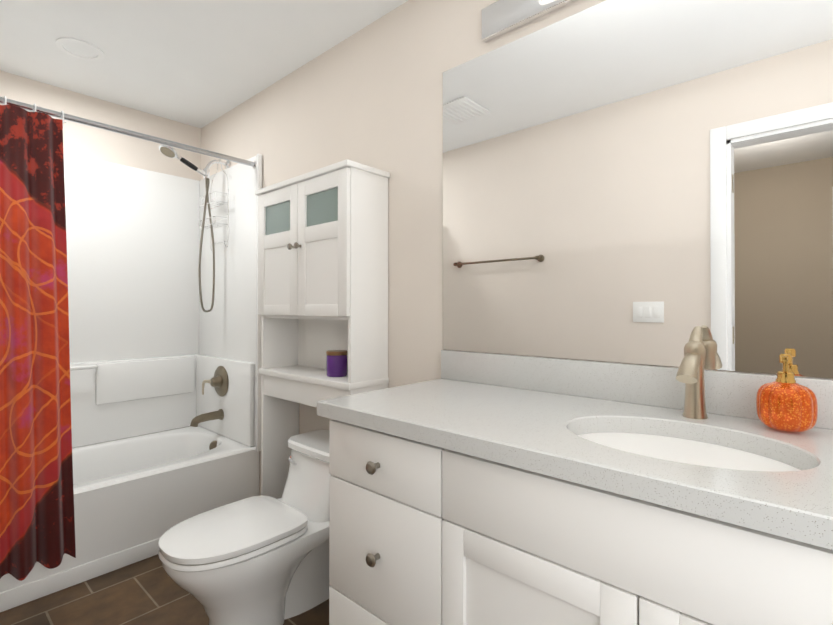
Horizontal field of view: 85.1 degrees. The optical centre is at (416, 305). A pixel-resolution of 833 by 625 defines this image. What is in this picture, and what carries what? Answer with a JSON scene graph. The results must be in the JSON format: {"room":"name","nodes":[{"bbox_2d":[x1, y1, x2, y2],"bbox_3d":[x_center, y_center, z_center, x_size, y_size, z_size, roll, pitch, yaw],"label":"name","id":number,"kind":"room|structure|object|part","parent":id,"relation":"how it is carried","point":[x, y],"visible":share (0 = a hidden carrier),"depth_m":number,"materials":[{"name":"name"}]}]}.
{"room":"bathroom","nodes":[
{"label":"bathroom","id":0,"kind":"room"},
{"bbox_2d":[0,70,200,180],"bbox_3d":[-2.087,-0.013,2.571,0.120,2.440,1.640,0,-1,42],"label":"wall","id":1,"kind":"structure","parent":0,"point":[82,140],"depth_m":2.75,"materials":[{"name":"paint"}]},
{"bbox_2d":[0,554,328,624],"bbox_3d":[-1.052,1.243,0.443,4.490,0.100,3.660,0,-1,42],"label":"floor","id":2,"kind":"structure","parent":0,"point":[148,591],"depth_m":1.82,"materials":[{"name":"tile"}]},
{"bbox_2d":[0,97,261,611],"bbox_3d":[-1.692,0.140,2.298,0.828,2.130,1.516,0,-1,42],"label":"bathtub","id":3,"kind":"object","parent":2,"relation":"on","point":[165,343],"visible":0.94,"depth_m":2.71,"materials":[{"name":"white plastic"}]},
{"bbox_2d":[0,96,75,580],"bbox_3d":[-1.668,0.111,1.711,0.174,1.904,0.618,0,-1,42],"label":"shower curtain","id":4,"kind":"object","parent":3,"relation":"hanging from","point":[37,520],"visible":0.94,"depth_m":1.82,"materials":[{"name":"fabric"}]},
{"bbox_3d":[-1.428,-0.816,2.068,0.060,0.060,1.512,0,-1,42],"label":"curtain rod mount","id":5,"kind":"part","parent":3,"relation":"part of","materials":[{"name":"silver metal"}]},
{"bbox_2d":[158,430,330,624],"bbox_3d":[-0.560,0.896,1.768,0.408,0.612,0.790,0,-1,42],"label":"toilet","id":6,"kind":"object","parent":2,"relation":"on","point":[260,560],"visible":0.85,"depth_m":1.63,"materials":[{"name":"white ceramic"}]},
{"bbox_2d":[255,159,389,498],"bbox_3d":[-0.452,0.323,2.034,0.694,1.760,0.252,0,-1,42],"label":"tall cabinet","id":7,"kind":"object","parent":2,"relation":"on","point":[322,260],"visible":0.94,"depth_m":1.91,"materials":[{"name":"white wood"}]},
{"bbox_2d":[326,350,347,376],"bbox_3d":[-0.342,0.248,1.954,0.092,0.107,0.092,0,-1,42],"label":"candle jar","id":8,"kind":"object","parent":7,"relation":"on","point":[336,363],"visible":1,"depth_m":1.92,"materials":[{"name":"purple"}]},
{"bbox_2d":[317,410,832,624],"bbox_3d":[0.554,0.751,0.906,1.710,0.890,0.586,0,-1,42],"label":"bathroom vanity","id":9,"kind":"object","parent":2,"relation":"on","point":[472,488],"depth_m":0.86,"materials":[{"name":"white wood"}]},
{"bbox_2d":[317,378,832,537],"bbox_3d":[0.558,0.286,0.913,1.734,0.040,0.575,0,-1,42],"label":"countertop","id":10,"kind":"structure","parent":9,"relation":"on","point":[507,421],"depth_m":0.94,"materials":[{"name":"grey stone"}]},
{"bbox_2d":[557,418,820,489],"bbox_3d":[0.521,0.382,0.912,0.490,0.177,0.380,0,-1,42],"label":"sink","id":11,"kind":"object","parent":10,"relation":"in","point":[783,463],"depth_m":0.95,"materials":[{"name":"white ceramic"}]},
{"bbox_2d":[673,326,712,417],"bbox_3d":[0.650,0.159,1.070,0.052,0.216,0.144,0,-1,42],"label":"faucet","id":12,"kind":"object","parent":10,"relation":"on","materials":[{"name":"gold metal"}]},
{"bbox_2d":[756,354,817,431],"bbox_3d":[0.789,0.184,0.969,0.102,0.162,0.099,0,-1,42],"label":"soap dispenser","id":13,"kind":"object","parent":10,"relation":"on","point":[785,401],"visible":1,"depth_m":0.94,"materials":[{"name":"orange glass"}]},
{"bbox_2d":[0,0,407,127],"bbox_3d":[-1.052,-1.297,0.460,4.490,0.100,3.660,0,-1,42],"label":"ceiling","id":14,"kind":"structure","parent":0,"point":[199,63],"depth_m":2.15,"materials":[{"name":"paint"}]},
{"bbox_2d":[55,38,103,60],"bbox_3d":[-1.619,-1.242,2.188,0.190,0.026,0.190,0,-1,42],"label":"recessed light","id":15,"kind":"object","parent":14,"relation":"in","point":[61,42],"visible":0.67,"depth_m":2.18,"materials":[{"name":"white"}]},
{"bbox_2d":[201,0,832,495],"bbox_3d":[0.128,-0.018,1.770,4.490,2.440,0.120,0,-1,42],"label":"wall","id":16,"kind":"structure","parent":0,"point":[371,94],"depth_m":1.88,"materials":[{"name":"paint"}]},
{"bbox_2d":[482,0,576,42],"bbox_3d":[0.689,-1.018,1.091,1.340,0.190,0.150,0,-1,42],"label":"sconce","id":17,"kind":"object","parent":16,"relation":"attached to","point":[500,17],"visible":0.92,"depth_m":1.50,"materials":[{"name":"white glass"}]},
{"bbox_2d":[441,350,832,429],"bbox_3d":[0.743,0.215,1.121,1.734,0.105,0.019,0,-1,42],"label":"backsplash","id":18,"kind":"structure","parent":16,"relation":"attached to","point":[733,392],"depth_m":1.28,"materials":[{"name":"grey stone"}]},
{"bbox_2d":[443,0,832,378],"bbox_3d":[0.747,-0.362,1.133,1.735,1.042,0.006,0,-1,42],"label":"wall mirror","id":19,"kind":"object","parent":16,"relation":"attached to","point":[648,182],"visible":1,"depth_m":1.23,"materials":[{"name":"clear glass"}]}
]}

